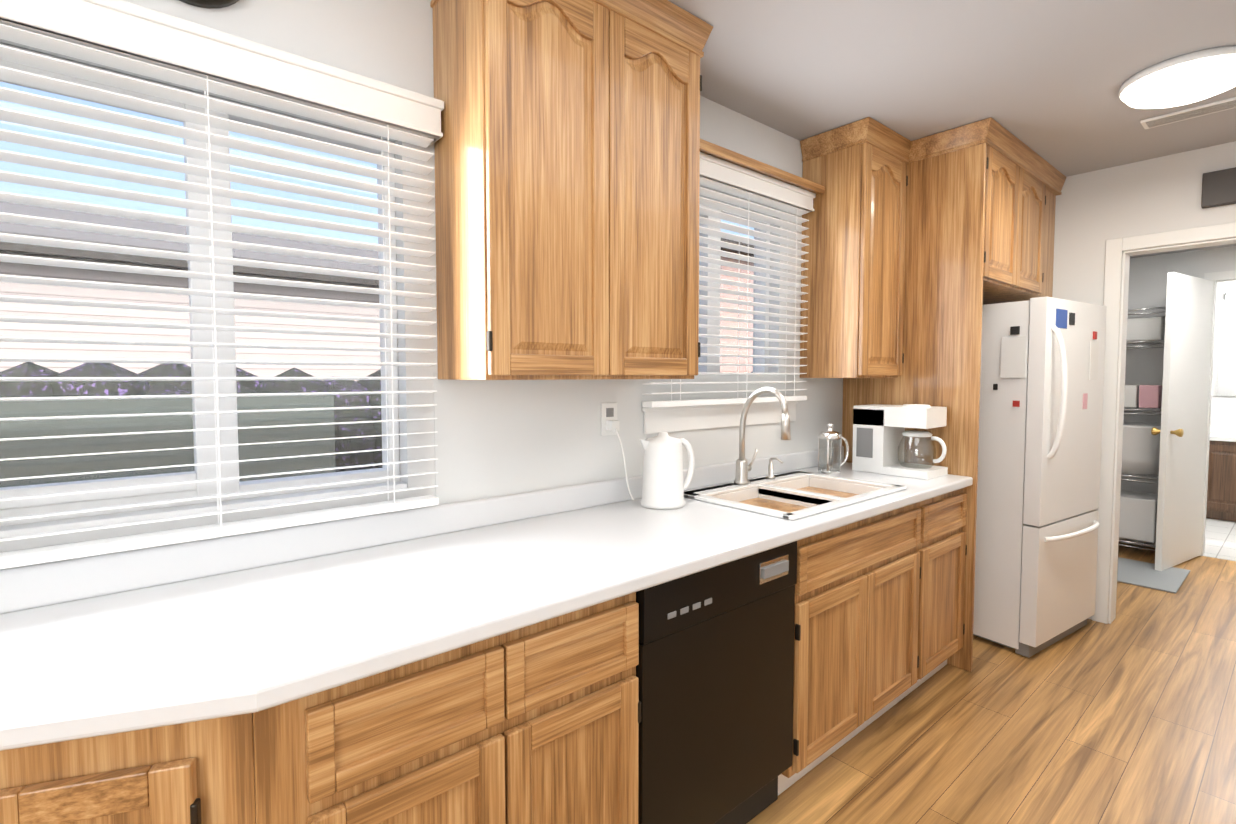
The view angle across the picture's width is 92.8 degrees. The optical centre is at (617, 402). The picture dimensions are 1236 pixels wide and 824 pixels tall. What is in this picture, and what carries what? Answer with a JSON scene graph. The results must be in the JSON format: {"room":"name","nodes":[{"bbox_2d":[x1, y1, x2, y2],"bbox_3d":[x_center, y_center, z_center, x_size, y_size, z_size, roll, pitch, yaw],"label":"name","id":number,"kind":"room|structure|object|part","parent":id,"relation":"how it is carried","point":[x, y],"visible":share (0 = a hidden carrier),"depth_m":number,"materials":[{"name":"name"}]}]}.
{"room":"kitchen","nodes":[
{"label":"kitchen","id":0,"kind":"room"},
{"bbox_2d":[0,0,842,569],"bbox_3d":[-0.278,0.028,2.016,6.410,2.500,0.152,-2,3,-40],"label":"wall","id":1,"kind":"structure","parent":0,"point":[386,40],"depth_m":1.78,"materials":[{"name":"white paint"}]},
{"bbox_2d":[0,43,406,537],"bbox_3d":[-0.960,-0.234,1.408,0.858,0.978,0.114,-2,3,-40],"label":"window","id":2,"kind":"structure","parent":1,"relation":"in","point":[30,506],"depth_m":1.39,"materials":[{"name":"white plastic"}]},
{"bbox_2d":[0,0,443,568],"bbox_3d":[-0.909,-0.252,1.312,1.071,1.105,0.090,-2,3,-40],"label":"window blind","id":3,"kind":"object","parent":2,"relation":"attached to","point":[128,36],"visible":0.98,"depth_m":1.29,"materials":[{"name":"white plastic"}]},
{"bbox_2d":[179,0,238,8],"bbox_3d":[-0.941,-1.005,1.288,0.244,0.244,0.032,-2,3,-40],"label":"clock","id":4,"kind":"object","parent":1,"relation":"attached to","point":[209,4],"visible":1,"depth_m":1.32,"materials":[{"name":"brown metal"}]},
{"bbox_2d":[0,446,843,613],"bbox_3d":[-0.097,0.324,2.070,3.418,0.085,0.020,-2,3,-40],"label":"backsplash","id":5,"kind":"structure","parent":1,"relation":"attached to","point":[25,587],"depth_m":1.47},
{"bbox_2d":[430,0,633,379],"bbox_3d":[-0.251,-0.637,1.698,0.442,1.137,0.318,-2,3,-40],"label":"upper cabinet","id":6,"kind":"object","parent":1,"relation":"attached to","point":[568,146],"depth_m":1.57,"materials":[{"name":"brown wood"}]},
{"bbox_2d":[601,403,633,499],"bbox_3d":[-0.001,0.173,2.091,0.074,0.343,0.099,-2,3,-40],"label":"plug","id":7,"kind":"object","parent":1,"relation":"attached to","point":[609,423],"visible":1,"depth_m":2.10,"materials":[{"name":"white plastic"}]},
{"bbox_2d":[630,0,709,378],"bbox_3d":[0.000,-0.647,1.910,0.441,1.137,0.318,-2,3,-40],"label":"upper cabinet","id":8,"kind":"object","parent":1,"relation":"attached to","point":[669,41],"depth_m":1.83,"materials":[{"name":"brown wood"}]},
{"bbox_2d":[642,204,797,433],"bbox_3d":[0.445,-0.383,2.575,1.020,0.969,0.131,-2,3,-40],"label":"window","id":9,"kind":"structure","parent":1,"relation":"in","point":[673,419],"depth_m":2.55,"materials":[{"name":"white"}]},
{"bbox_2d":[642,152,815,407],"bbox_3d":[0.500,-0.485,2.490,1.052,0.974,0.090,-2,3,-40],"label":"window blind","id":10,"kind":"object","parent":9,"relation":"attached to","point":[718,174],"visible":0.52,"depth_m":2.52,"materials":[{"name":"white plastic"}]},
{"bbox_3d":[0.416,-0.443,2.560,0.798,0.848,0.114,-2,3,-40],"label":"window frame","id":11,"kind":"part","parent":9,"relation":"part of","materials":[{"name":"white"}]},
{"bbox_2d":[798,117,909,379],"bbox_3d":[1.151,-0.692,2.879,0.410,1.137,0.318,-2,3,-40],"label":"upper cabinet","id":12,"kind":"object","parent":1,"relation":"attached to","point":[858,172],"depth_m":2.74,"materials":[{"name":"brown wood"}]},
{"bbox_2d":[910,118,1029,299],"bbox_3d":[1.624,-0.925,3.045,0.497,0.687,0.658,-2,3,-40],"label":"upper cabinet","id":13,"kind":"object","parent":1,"relation":"attached to","point":[968,182],"depth_m":2.75,"materials":[{"name":"brown wood"}]},
{"bbox_2d":[910,148,1049,307],"bbox_3d":[1.914,-0.936,3.289,0.489,0.687,0.658,-2,3,-40],"label":"upper cabinet","id":14,"kind":"object","parent":1,"relation":"attached to","point":[1038,174],"depth_m":3.11,"materials":[{"name":"brown wood"}]},
{"bbox_2d":[668,0,1235,176],"bbox_3d":[0.545,-1.219,0.841,6.530,0.100,2.920,-2,3,-40],"label":"ceiling","id":15,"kind":"structure","parent":0,"point":[1045,79],"depth_m":2.15,"materials":[{"name":"grey paint"}]},
{"bbox_2d":[1118,46,1235,108],"bbox_3d":[2.126,-1.188,2.204,0.390,0.084,0.390,-2,3,-40],"label":"ceiling light","id":16,"kind":"object","parent":15,"relation":"attached to","point":[1189,78],"visible":1,"depth_m":2.13,"materials":[{"name":"white glass"}]},
{"bbox_2d":[1140,97,1235,128],"bbox_3d":[2.481,-1.238,2.487,0.110,0.010,0.400,-2,3,-40],"label":"ceiling vent","id":17,"kind":"object","parent":15,"relation":"in","point":[1202,110],"visible":1,"depth_m":2.51,"materials":[{"name":"white metal"}]},
{"bbox_2d":[747,518,1235,823],"bbox_3d":[2.139,1.315,2.304,10.700,0.103,2.920,-2,3,-40],"label":"floor","id":18,"kind":"structure","parent":0,"point":[1127,715],"depth_m":2.26,"materials":[{"name":"brown wood"}]},
{"bbox_2d":[0,722,243,823],"bbox_3d":[-0.981,0.892,0.969,0.585,0.866,0.603,-2,3,-40],"label":"base cabinet","id":19,"kind":"object","parent":18,"relation":"on","point":[200,780],"depth_m":0.86,"materials":[{"name":"brown wood"}]},
{"bbox_2d":[244,626,543,823],"bbox_3d":[-0.564,0.876,1.303,0.483,0.866,0.628,-2,3,-40],"label":"base cabinet","id":20,"kind":"object","parent":18,"relation":"on","point":[470,662],"depth_m":1.06,"materials":[{"name":"brown wood"}]},
{"bbox_2d":[0,462,972,797],"bbox_3d":[0.105,0.391,1.833,3.418,0.050,0.648,-2,3,-40],"label":"countertop","id":21,"kind":"structure","parent":20,"relation":"on","point":[86,684],"depth_m":1.13,"materials":[{"name":"white stone"}]},
{"bbox_2d":[639,432,694,509],"bbox_3d":[0.172,0.233,2.106,0.202,0.260,0.160,-2,3,-40],"label":"kettle","id":22,"kind":"object","parent":21,"relation":"on","point":[664,487],"visible":1,"depth_m":2.04,"materials":[{"name":"white plastic"}]},
{"bbox_2d":[734,387,790,484],"bbox_3d":[0.646,0.134,2.413,0.252,0.402,0.260,-2,3,-40],"label":"faucet","id":23,"kind":"object","parent":21,"relation":"on","point":[743,467],"visible":1,"depth_m":2.41,"materials":[{"name":"silver metal"}]},
{"bbox_2d":[684,470,907,521],"bbox_3d":[0.700,0.447,2.326,0.804,0.215,0.504,-2,3,-40],"label":"sink","id":24,"kind":"object","parent":21,"relation":"in","point":[793,494],"depth_m":2.36,"materials":[{"name":"white ceramic"}]},
{"bbox_2d":[818,423,848,475],"bbox_3d":[0.996,0.213,2.741,0.143,0.240,0.104,-2,3,-40],"label":"press","id":25,"kind":"object","parent":21,"relation":"on","point":[829,433],"visible":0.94,"depth_m":2.71,"materials":[{"name":"clear glass"}]},
{"bbox_2d":[852,404,947,479],"bbox_3d":[1.348,0.168,2.785,0.222,0.327,0.385,-2,3,-40],"label":"coffee maker","id":26,"kind":"object","parent":21,"relation":"on","point":[880,433],"visible":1,"depth_m":2.76,"materials":[{"name":"white plastic"}]},
{"bbox_2d":[540,594,640,823],"bbox_3d":[-0.307,0.866,1.520,0.423,0.866,0.628,-2,3,-40],"label":"base cabinet","id":27,"kind":"object","parent":18,"relation":"on","point":[590,705],"depth_m":1.32,"materials":[{"name":"brown wood"}]},
{"bbox_2d":[636,541,796,823],"bbox_3d":[0.118,0.852,1.848,0.648,0.863,0.618,-2,3,-40],"label":"dishwasher","id":28,"kind":"object","parent":18,"relation":"on","point":[715,670],"visible":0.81,"depth_m":1.60,"materials":[{"name":"black metal"}]},
{"bbox_2d":[778,498,935,794],"bbox_3d":[0.721,0.826,2.385,0.965,0.866,0.628,-2,3,-40],"label":"base cabinet","id":29,"kind":"object","parent":18,"relation":"on","point":[863,619],"depth_m":2.09,"materials":[{"name":"brown wood"}]},
{"bbox_2d":[932,490,966,675],"bbox_3d":[1.195,0.808,2.784,0.555,0.866,0.628,-2,3,-40],"label":"base cabinet","id":30,"kind":"object","parent":18,"relation":"on","point":[948,579],"depth_m":2.62,"materials":[{"name":"brown wood"}]},
{"bbox_2d":[973,297,1106,657],"bbox_3d":[2.129,0.350,3.235,0.724,1.735,0.749,-2,3,-33],"label":"refrigerator","id":31,"kind":"object","parent":18,"relation":"on","point":[1040,419],"visible":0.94,"depth_m":2.92,"materials":[{"name":"white painted metal"},{"name":"grey plastic"}]},
{"bbox_2d":[1118,307,1165,550],"bbox_3d":[3.979,0.219,4.572,0.464,1.878,0.474,-2,3,-40],"label":"wire rack","id":32,"kind":"object","parent":18,"relation":"on","point":[1141,344],"visible":0.23,"depth_m":4.39,"materials":[{"name":"silver metal"}]},
{"bbox_2d":[1119,490,1157,542],"bbox_3d":[3.979,0.868,4.602,0.360,0.318,0.370,-2,3,-40],"label":"bin","id":33,"kind":"object","parent":32,"relation":"on","point":[1138,517],"visible":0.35,"depth_m":4.43,"materials":[{"name":"white"}]},
{"bbox_2d":[1121,422,1160,473],"bbox_3d":[3.979,0.344,4.578,0.418,0.368,0.440,-2,3,-40],"label":"basket","id":34,"kind":"object","parent":32,"relation":"on","point":[1140,448],"visible":0.52,"depth_m":4.41,"materials":[{"name":"white"}]},
{"bbox_2d":[1124,385,1161,407],"bbox_3d":[3.911,-0.053,4.508,0.170,0.168,0.360,-2,3,-40],"label":"pack","id":35,"kind":"object","parent":32,"relation":"on","point":[1144,396],"visible":0.52,"depth_m":4.38,"materials":[{"name":"pink"}]},
{"bbox_2d":[1127,317,1164,341],"bbox_3d":[3.972,-0.555,4.530,0.340,0.168,0.350,-2,3,-40],"label":"box","id":36,"kind":"object","parent":32,"relation":"on","point":[1147,329],"visible":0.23,"depth_m":4.36,"materials":[{"name":"white paper"}]},
{"bbox_2d":[1117,557,1189,593],"bbox_3d":[3.595,1.176,4.102,0.650,0.011,0.500,-2,3,-40],"label":"mat","id":37,"kind":"object","parent":18,"relation":"on","point":[1145,574],"visible":0.58,"depth_m":4.01,"materials":[{"name":"grey fabric"}]},
{"bbox_2d":[1206,424,1235,521],"bbox_3d":[6.058,0.658,5.476,0.579,0.914,0.940,-2,3,-40],"label":"bathroom vanity","id":38,"kind":"object","parent":18,"relation":"on","point":[1221,496],"visible":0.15,"depth_m":5.54,"materials":[{"name":"brown wood"}]},
{"bbox_2d":[1052,141,1235,618],"bbox_3d":[2.996,-0.016,2.965,0.120,2.500,2.920,-2,3,-40],"label":"wall","id":39,"kind":"structure","parent":0,"point":[1095,210],"depth_m":3.17,"materials":[{"name":"white paint"}]},
{"bbox_2d":[922,164,1065,311],"bbox_3d":[2.187,-0.947,3.520,0.337,0.687,0.658,-2,3,-40],"label":"upper cabinet","id":40,"kind":"object","parent":39,"relation":"attached to","point":[1057,181],"depth_m":3.33,"materials":[{"name":"brown wood"}]},
{"bbox_2d":[1092,222,1235,623],"bbox_3d":[3.272,0.195,2.635,0.137,2.110,1.745,-2,3,-40],"label":"door frame","id":41,"kind":"structure","parent":39,"relation":"attached to","point":[1117,266],"depth_m":3.21,"materials":[{"name":"white wood"}]},
{"bbox_2d":[1201,167,1235,208],"bbox_3d":[2.932,-1.045,2.864,0.044,0.165,0.130,-2,3,-40],"label":"door chime","id":42,"kind":"object","parent":39,"relation":"attached to","point":[1219,188],"visible":0.98,"depth_m":2.85,"materials":[{"name":"grey"}]},
{"bbox_2d":[1119,243,1235,553],"bbox_3d":[3.773,-0.003,3.766,2.100,2.400,2.100,-2,3,-40],"label":"wall","id":43,"kind":"structure","parent":0,"point":[1147,285],"depth_m":4.66,"materials":[{"name":"white paint"}]},
{"bbox_2d":[1151,272,1213,570],"bbox_3d":[4.080,0.131,4.276,0.754,2.065,0.222,-2,3,-40],"label":"door leaf","id":44,"kind":"structure","parent":43,"relation":"in","point":[1185,391],"depth_m":4.19,"materials":[{"name":"white wood"}]},
{"bbox_2d":[1200,270,1235,555],"bbox_3d":[4.691,0.110,4.146,0.013,2.140,0.870,-2,3,-40],"label":"door frame","id":45,"kind":"structure","parent":43,"relation":"attached to","point":[1215,276],"depth_m":4.41,"materials":[{"name":"white wood"}]},
{"bbox_2d":[1210,280,1235,424],"bbox_3d":[5.696,-0.101,4.795,2.170,2.500,1.800,-2,3,-40],"label":"wall","id":46,"kind":"structure","parent":0,"point":[1223,410],"depth_m":5.88,"materials":[{"name":"white paint"}]},
{"bbox_2d":[1212,326,1235,395],"bbox_3d":[6.140,-0.411,5.764,0.017,0.690,0.470,-2,3,-40],"label":"bathroom mirror","id":47,"kind":"object","parent":46,"relation":"attached to","point":[1224,373],"depth_m":5.87,"materials":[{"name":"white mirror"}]},
{"bbox_2d":[1224,288,1235,304],"bbox_3d":[6.084,-1.032,5.682,0.172,0.160,0.340,-2,3,-40],"label":"sconce","id":48,"kind":"object","parent":46,"relation":"attached to","point":[1229,296],"visible":1,"depth_m":5.72,"materials":[{"name":"white"}]},
{"label":"outside","id":49,"kind":"structure","parent":0,"visible":0},
{"bbox_3d":[-4.489,1.367,7.692,28.000,0.100,13.849,-2,3,-40],"label":"ground","id":50,"kind":"structure","parent":49,"visible":0},
{"bbox_2d":[0,395,335,487],"bbox_3d":[-4.602,0.836,1.201,7.500,1.560,0.060,-2,3,-40],"label":"fence","id":51,"kind":"object","parent":50,"relation":"on","point":[178,439],"depth_m":2.98,"materials":[{"name":"grey paint"}]},
{"bbox_2d":[0,201,380,381],"bbox_3d":[-7.961,-0.595,5.201,19.600,4.050,4.240,-2,3,-40],"label":"house","id":52,"kind":"structure","parent":50,"relation":"on","point":[91,352],"depth_m":5.78,"materials":[{"name":"white"}]},
{"bbox_2d":[0,362,752,471],"bbox_3d":[-2.383,0.592,4.093,13.368,1.781,1.321,-2,3,-40],"label":"hedge","id":53,"kind":"object","parent":50,"relation":"on","point":[173,387],"depth_m":3.72,"materials":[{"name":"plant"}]},
{"bbox_2d":[720,238,753,372],"bbox_3d":[4.752,-0.973,13.385,10.400,4.050,1.000,-2,3,-40],"label":"house","id":54,"kind":"structure","parent":50,"relation":"on","point":[742,351],"depth_m":10.83,"materials":[{"name":"pink"}]}
]}

